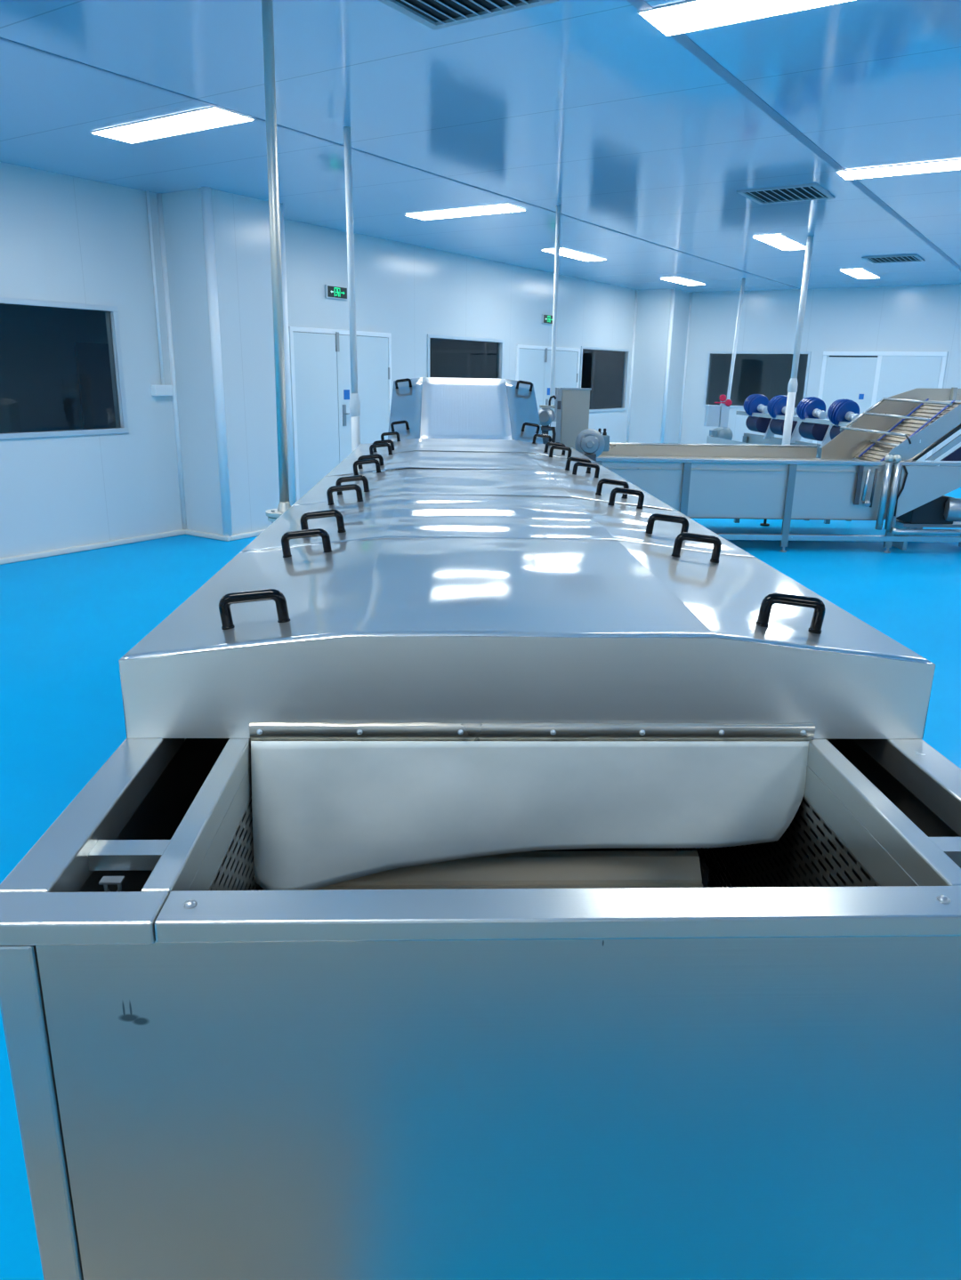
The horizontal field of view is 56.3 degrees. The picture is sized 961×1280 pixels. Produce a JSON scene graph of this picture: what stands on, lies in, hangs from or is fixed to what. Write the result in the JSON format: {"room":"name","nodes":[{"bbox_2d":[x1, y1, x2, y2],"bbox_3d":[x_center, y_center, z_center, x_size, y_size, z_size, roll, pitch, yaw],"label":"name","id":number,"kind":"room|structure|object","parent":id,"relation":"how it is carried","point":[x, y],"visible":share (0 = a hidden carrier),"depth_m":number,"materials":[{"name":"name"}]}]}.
{"room":"factory floor","nodes":[
{"label":"factory floor","id":0,"kind":"room"},
{"bbox_2d":[0,297,128,439],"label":"window","id":1,"kind":"structure","parent":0,"point":[39,390],"depth_m":10.57,"materials":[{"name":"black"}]},
{"bbox_2d":[73,342,116,428],"bbox_3d":[-4.717,-2.783,11.372,0.040,1.850,0.700,12,20,32],"label":"door","id":2,"kind":"structure","parent":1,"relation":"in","point":[92,363],"depth_m":11.12,"materials":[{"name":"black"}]},
{"bbox_2d":[161,188,279,534],"bbox_3d":[-2.416,-2.586,8.709,0.620,3.080,0.880,12,20,32],"label":"wall pillar","id":3,"kind":"structure","parent":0,"point":[241,223],"depth_m":8.40,"materials":[{"name":"paint"}]},
{"bbox_2d":[200,186,232,536],"bbox_3d":[-2.403,-2.450,8.202,0.090,3.050,0.090,12,20,32],"label":"trim","id":4,"kind":"structure","parent":3,"relation":"attached to","point":[205,192],"depth_m":8.13,"materials":[{"name":"white metal"}]},
{"bbox_2d":[230,529,265,540],"bbox_3d":[-2.160,-1.080,8.976,0.046,0.050,0.900,12,20,32],"label":"baseboard","id":5,"kind":"structure","parent":3,"relation":"attached to","point":[257,533],"depth_m":8.76,"materials":[{"name":"white"}]},
{"bbox_2d":[279,202,295,506],"bbox_3d":[-1.928,-2.647,8.892,0.090,3.050,0.090,12,20,32],"label":"trim","id":6,"kind":"structure","parent":3,"relation":"attached to","point":[288,401],"depth_m":8.85,"materials":[{"name":"white metal"}]},
{"bbox_2d":[0,161,635,558],"bbox_3d":[-2.697,-2.656,8.925,0.102,3.080,21.550,12,20,32],"label":"wall","id":7,"kind":"structure","parent":0,"point":[64,238],"depth_m":8.30,"materials":[{"name":"paint"}]},
{"bbox_2d":[0,529,185,564],"bbox_3d":[-5.769,0.098,4.812,0.047,0.050,10.300,12,20,32],"label":"baseboard","id":8,"kind":"structure","parent":7,"relation":"attached to","point":[97,545],"depth_m":8.05,"materials":[{"name":"white"}]},
{"bbox_2d":[145,191,173,395],"bbox_3d":[-2.970,-3.131,8.173,0.070,1.750,0.200,12,20,32],"label":"conduit","id":9,"kind":"object","parent":7,"relation":"attached to","point":[156,390],"visible":1,"depth_m":8.27,"materials":[{"name":"white"}]},
{"bbox_2d":[156,193,186,529],"bbox_3d":[-2.914,-2.549,8.501,0.044,3.050,0.044,12,20,32],"label":"trim","id":10,"kind":"structure","parent":7,"relation":"attached to","point":[158,195],"depth_m":8.44,"materials":[{"name":"white metal"}]},
{"bbox_2d":[184,529,230,541],"bbox_3d":[-2.679,-1.025,8.760,0.665,0.050,0.046,12,20,32],"label":"baseboard","id":11,"kind":"structure","parent":7,"relation":"attached to","point":[189,532],"depth_m":8.72,"materials":[{"name":"white"}]},
{"bbox_2d":[324,284,347,299],"bbox_3d":[-1.620,-3.908,10.090,0.041,0.135,0.340,12,20,32],"label":"exit sign","id":12,"kind":"object","parent":7,"relation":"attached to","point":[333,292],"visible":1,"depth_m":10.06,"materials":[{"name":"green plastic"}]},
{"bbox_2d":[288,326,391,502],"bbox_3d":[-1.572,-2.576,10.562,0.085,2.030,1.720,12,20,32],"label":"door","id":13,"kind":"structure","parent":7,"relation":"in","point":[319,358],"depth_m":10.31,"materials":[{"name":"white"}]},
{"bbox_2d":[426,333,504,378],"bbox_3d":[-0.207,-3.642,12.499,0.080,1.100,1.850,12,20,32],"label":"window","id":14,"kind":"structure","parent":7,"relation":"in","point":[461,357],"depth_m":12.39,"materials":[{"name":"black glass"}]},
{"bbox_2d":[540,313,552,324],"bbox_3d":[1.052,-4.994,13.977,0.041,0.140,0.340,12,20,32],"label":"exit sign","id":15,"kind":"object","parent":7,"relation":"attached to","point":[546,318],"visible":0.88,"depth_m":13.92,"materials":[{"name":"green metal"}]},
{"bbox_2d":[515,344,579,454],"bbox_3d":[1.100,-3.672,14.447,0.085,2.000,2.000,12,20,32],"label":"door","id":16,"kind":"structure","parent":7,"relation":"in","point":[533,362],"depth_m":14.19,"materials":[{"name":"white metal"}]},
{"bbox_2d":[579,346,629,412],"bbox_3d":[2.184,-4.630,15.971,0.080,1.090,1.910,12,20,32],"label":"window","id":17,"kind":"structure","parent":7,"relation":"in","point":[602,371],"depth_m":16.04,"materials":[{"name":"black glass"}]},
{"bbox_2d":[626,289,637,442],"bbox_3d":[2.828,-4.934,16.837,0.044,3.050,0.044,12,20,32],"label":"trim","id":18,"kind":"structure","parent":7,"relation":"attached to","point":[636,291],"depth_m":16.76,"materials":[{"name":"white metal"}]},
{"bbox_2d":[0,0,960,292],"bbox_3d":[3.912,-3.806,7.631,19.200,0.100,27.700,12,20,32],"label":"ceiling","id":19,"kind":"structure","parent":0,"point":[587,108],"depth_m":5.54,"materials":[{"name":"paint"}]},
{"bbox_2d":[90,106,255,143],"bbox_3d":[-1.995,-3.302,5.769,1.220,0.009,0.320,12,20,32],"label":"recessed light","id":20,"kind":"object","parent":19,"relation":"in","point":[212,116],"visible":1,"depth_m":5.72,"materials":[{"name":"white plastic"}]},
{"bbox_2d":[261,0,290,523],"bbox_3d":[-0.769,-1.397,3.436,0.196,2.279,0.156,0,17,-2],"label":"riser pipe","id":21,"kind":"object","parent":19,"relation":"hanging from","point":[267,5],"visible":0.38,"depth_m":3.40,"materials":[{"name":"silver metal"}]},
{"bbox_2d":[404,204,526,219],"bbox_3d":[-0.157,-4.149,8.714,1.220,0.009,0.320,12,20,32],"label":"recessed light","id":22,"kind":"object","parent":19,"relation":"in","point":[505,208],"visible":1,"depth_m":8.67,"materials":[{"name":"white plastic"}]},
{"bbox_2d":[378,0,559,30],"bbox_3d":[-0.119,-2.615,3.600,0.640,0.017,0.640,12,20,32],"label":"ceiling vent","id":23,"kind":"object","parent":19,"relation":"in","point":[435,14],"visible":1,"depth_m":3.80,"materials":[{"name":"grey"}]},
{"bbox_2d":[540,248,605,261],"bbox_3d":[1.234,-5.012,11.688,0.320,0.009,1.220,12,20,32],"label":"recessed light","id":24,"kind":"object","parent":19,"relation":"in","point":[563,252],"visible":1,"depth_m":11.64,"materials":[{"name":"white plastic"}]},
{"bbox_2d":[660,277,705,285],"bbox_3d":[3.332,-5.883,14.734,0.320,0.009,1.220,12,20,32],"label":"recessed light","id":25,"kind":"object","parent":19,"relation":"in","point":[679,280],"visible":1,"depth_m":14.67,"materials":[{"name":"white plastic"}]},
{"bbox_2d":[636,0,852,35],"bbox_3d":[1.262,-2.601,3.626,1.220,0.009,0.320,12,20,32],"label":"recessed light","id":26,"kind":"object","parent":19,"relation":"in","point":[692,15],"visible":1,"depth_m":3.78,"materials":[{"name":"white plastic"}]},
{"bbox_2d":[752,234,805,249],"bbox_3d":[3.459,-4.551,10.287,0.320,0.009,1.220,12,20,32],"label":"recessed light","id":27,"kind":"object","parent":19,"relation":"in","point":[782,242],"visible":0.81,"depth_m":10.21,"materials":[{"name":"white plastic"}]},
{"bbox_2d":[736,183,835,204],"bbox_3d":[2.569,-3.742,7.539,0.640,0.017,0.640,12,20,32],"label":"ceiling vent","id":28,"kind":"object","parent":19,"relation":"in","point":[810,191],"visible":1,"depth_m":7.53,"materials":[{"name":"grey metal"}]},
{"bbox_2d":[840,268,878,278],"bbox_3d":[5.586,-5.383,13.201,0.320,0.009,1.220,12,20,32],"label":"recessed light","id":29,"kind":"object","parent":19,"relation":"in","point":[862,273],"visible":1,"depth_m":13.11,"materials":[{"name":"white plastic"}]},
{"bbox_2d":[861,254,924,263],"bbox_3d":[5.275,-4.866,11.467,0.640,0.017,0.640,12,20,32],"label":"ceiling vent","id":30,"kind":"object","parent":19,"relation":"in","point":[905,258],"visible":1,"depth_m":11.46,"materials":[{"name":"grey metal"}]},
{"bbox_2d":[835,159,960,179],"bbox_3d":[3.244,-3.424,6.504,1.220,0.009,0.320,12,20,32],"label":"recessed light","id":31,"kind":"object","parent":19,"relation":"in","point":[947,165],"visible":1,"depth_m":6.57,"materials":[{"name":"white plastic"}]},
{"bbox_2d":[0,487,960,1279],"bbox_3d":[3.856,-0.759,8.542,19.200,0.100,27.700,12,20,32],"label":"floor","id":32,"kind":"structure","parent":0,"point":[68,621],"depth_m":5.68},
{"bbox_2d":[343,126,360,451],"bbox_3d":[-0.865,-1.798,6.170,0.075,3.080,0.071,0,17,-2],"label":"riser pipe","id":33,"kind":"object","parent":32,"relation":"on","point":[354,402],"visible":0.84,"depth_m":6.00,"materials":[{"name":"silver metal"}]},
{"bbox_2d":[0,450,960,1279],"bbox_3d":[-0.027,-0.198,4.240,1.370,1.150,6.468,0,17,-2],"label":"machine","id":34,"kind":"object","parent":32,"relation":"on","point":[743,1062],"visible":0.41,"depth_m":1.11,"materials":[{"name":"silver metal"}]},
{"bbox_2d":[387,377,544,455],"bbox_3d":[-0.111,-1.515,6.287,1.044,0.608,0.893,0,17,-2],"label":"cover","id":35,"kind":"object","parent":34,"relation":"on","point":[422,407],"visible":0.94,"depth_m":6.26,"materials":[{"name":"silver metal"}]},
{"bbox_2d":[346,431,594,474],"bbox_3d":[-0.070,-1.100,5.372,1.368,0.227,0.940,0,17,-2],"label":"tunnel cover","id":36,"kind":"object","parent":34,"relation":"on","point":[509,446],"visible":0.81,"depth_m":5.25,"materials":[{"name":"silver metal"}]},
{"bbox_2d":[324,442,627,504],"bbox_3d":[-0.033,-0.832,4.479,1.368,0.227,0.915,0,17,-2],"label":"tunnel cover","id":37,"kind":"object","parent":34,"relation":"on","point":[413,459],"visible":0.85,"depth_m":4.35,"materials":[{"name":"silver metal"}]},
{"bbox_2d":[291,458,677,511],"bbox_3d":[0.003,-0.571,3.608,1.368,0.227,0.895,0,17,-2],"label":"tunnel cover","id":38,"kind":"object","parent":34,"relation":"on","point":[404,481],"visible":0.86,"depth_m":3.50,"materials":[{"name":"silver metal"}]},
{"bbox_2d":[240,483,755,557],"bbox_3d":[0.038,-0.321,2.776,1.368,0.227,0.835,0,17,-2],"label":"tunnel cover","id":39,"kind":"object","parent":34,"relation":"on","point":[396,516],"visible":0.9,"depth_m":2.68,"materials":[{"name":"silver metal"}]},
{"bbox_2d":[118,528,934,890],"bbox_3d":[0.072,0.066,1.947,1.368,0.494,0.966,0,17,-2],"label":"tunnel cover","id":40,"kind":"object","parent":34,"relation":"on","point":[399,703],"visible":1,"depth_m":1.54,"materials":[{"name":"silver metal"}]},
{"bbox_2d":[250,740,808,890],"bbox_3d":[0.092,0.307,1.544,0.966,0.265,0.054,0,17,-2],"label":"curtain","id":41,"kind":"object","parent":40,"relation":"hanging from","point":[326,813],"depth_m":1.54,"materials":[{"name":"white plastic"}]},
{"bbox_2d":[538,395,555,497],"bbox_3d":[0.563,-1.410,7.860,0.174,1.420,0.162,5,17,14],"label":"valve","id":42,"kind":"object","parent":32,"relation":"on","point":[546,415],"visible":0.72,"depth_m":7.66,"materials":[{"name":"grey metal"}]},
{"bbox_2d":[548,205,561,438],"bbox_3d":[0.702,-2.528,8.710,0.058,3.080,0.044,0,17,-2],"label":"riser pipe","id":43,"kind":"object","parent":32,"relation":"on","point":[558,207],"visible":0.66,"depth_m":8.50,"materials":[{"name":"silver metal"}]},
{"bbox_2d":[554,387,591,458],"bbox_3d":[0.795,-1.486,8.022,0.295,1.480,0.175,0,17,-2],"label":"cabinet","id":44,"kind":"object","parent":32,"relation":"on","point":[571,410],"visible":0.38,"depth_m":7.80,"materials":[{"name":"beige"}]},
{"bbox_2d":[574,428,609,461],"bbox_3d":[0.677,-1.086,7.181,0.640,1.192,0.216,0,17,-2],"label":"motor","id":45,"kind":"object","parent":32,"relation":"on","point":[591,443],"visible":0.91,"depth_m":6.97,"materials":[{"name":"grey metal"}]},
{"bbox_2d":[703,394,732,440],"bbox_3d":[3.632,-3.045,13.667,0.362,1.336,0.579,0,17,-2],"label":"pedestal","id":46,"kind":"object","parent":32,"relation":"on","point":[714,415],"visible":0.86,"depth_m":13.68,"materials":[{"name":"silver metal"}]},
{"bbox_2d":[725,278,745,400],"bbox_3d":[4.057,-4.214,14.556,0.171,3.082,0.056,0,17,-2],"label":"riser pipe","id":47,"kind":"object","parent":32,"relation":"on","point":[743,282],"visible":0.66,"depth_m":14.35,"materials":[{"name":"silver metal"}]},
{"bbox_2d":[595,387,960,553],"bbox_3d":[3.500,-1.789,9.119,5.040,1.530,1.695,0,17,-2],"label":"conveyor","id":48,"kind":"object","parent":32,"relation":"on","point":[884,480],"visible":0.79,"depth_m":8.48,"materials":[{"name":"silver metal"}]},
{"bbox_2d":[597,455,938,472],"bbox_3d":[2.804,-1.777,9.042,3.636,0.005,1.375,0,17,-2],"label":"conveyor belt","id":49,"kind":"object","parent":48,"relation":"on","point":[614,468],"depth_m":8.40,"materials":[{"name":"silver metal"}]},
{"bbox_2d":[706,394,859,521],"bbox_3d":[3.962,-2.474,11.712,0.783,1.373,3.197,-2,17,-9],"label":"machine","id":50,"kind":"object","parent":32,"relation":"on","point":[809,423],"visible":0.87,"depth_m":11.68,"materials":[{"name":"blue"}]},
{"bbox_2d":[781,236,813,444],"bbox_3d":[3.571,-2.937,10.257,0.107,3.080,0.105,0,17,-2],"label":"riser pipe","id":51,"kind":"object","parent":32,"relation":"on","point":[792,388],"visible":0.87,"depth_m":10.13,"materials":[{"name":"white plastic"}]},
{"bbox_2d":[909,527,922,529],"bbox_3d":[4.495,-1.155,9.400,0.220,0.190,0.100,0,17,-2],"label":"support block","id":52,"kind":"object","parent":32,"relation":"on","point":[909,527],"visible":0.04,"depth_m":9.35,"materials":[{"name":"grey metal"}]},
{"bbox_2d":[891,495,960,550],"bbox_3d":[4.508,-1.145,8.737,0.850,0.550,0.576,0,17,-2],"label":"machine","id":53,"kind":"object","parent":32,"relation":"on","point":[944,511],"visible":0.8,"depth_m":8.62,"materials":[{"name":"grey metal"}]},
{"bbox_2d":[627,289,690,442],"bbox_3d":[3.360,-4.959,17.007,0.720,3.080,0.850,12,20,32],"label":"pillar","id":54,"kind":"structure","parent":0,"point":[653,306],"depth_m":16.66,"materials":[{"name":"paint"}]},
{"bbox_2d":[660,289,675,442],"bbox_3d":[3.423,-4.818,16.486,0.070,3.050,0.070,12,20,32],"label":"trim","id":55,"kind":"structure","parent":54,"relation":"attached to","point":[672,292],"depth_m":16.40,"materials":[{"name":"white metal"}]},
{"bbox_2d":[707,354,807,407],"bbox_3d":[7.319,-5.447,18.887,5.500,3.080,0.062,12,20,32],"label":"window pane","id":56,"kind":"structure","parent":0,"point":[768,375],"depth_m":19.66,"materials":[{"name":"black glass"}]},
{"bbox_2d":[679,283,960,466],"bbox_3d":[9.715,-3.808,13.551,15.340,3.080,0.101,12,20,32],"label":"wall","id":57,"kind":"structure","parent":0,"point":[902,317],"depth_m":15.64,"materials":[{"name":"paint"}]},
{"bbox_2d":[0,37,798,289],"bbox_3d":[-0.377,-3.660,7.040,0.031,0.013,21.550,12,20,32],"label":"trim","id":58,"kind":"structure","parent":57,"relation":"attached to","point":[1,38],"depth_m":5.86,"materials":[{"name":"blue"}]},
{"bbox_2d":[677,292,692,443],"bbox_3d":[3.889,-5.007,17.146,0.050,3.050,0.050,12,20,32],"label":"trim","id":59,"kind":"structure","parent":57,"relation":"attached to","point":[690,297],"depth_m":17.07,"materials":[{"name":"white metal"}]},
{"bbox_2d":[702,351,811,410],"bbox_3d":[5.043,-4.764,16.458,1.880,1.010,0.081,12,20,32],"label":"window","id":60,"kind":"structure","parent":57,"relation":"in","point":[709,353],"depth_m":16.41,"materials":[{"name":"silver metal"}]},
{"bbox_2d":[626,0,960,271],"bbox_3d":[1.937,-3.182,5.584,0.063,0.013,21.550,12,20,32],"label":"trim","id":61,"kind":"structure","parent":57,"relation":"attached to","point":[682,39],"depth_m":5.25,"materials":[{"name":"blue"}]},
{"bbox_2d":[812,351,947,461],"bbox_3d":[6.789,-3.892,15.449,1.960,2.050,0.051,12,20,32],"label":"door","id":62,"kind":"structure","parent":57,"relation":"in","point":[866,378],"depth_m":15.29,"materials":[{"name":"white"}]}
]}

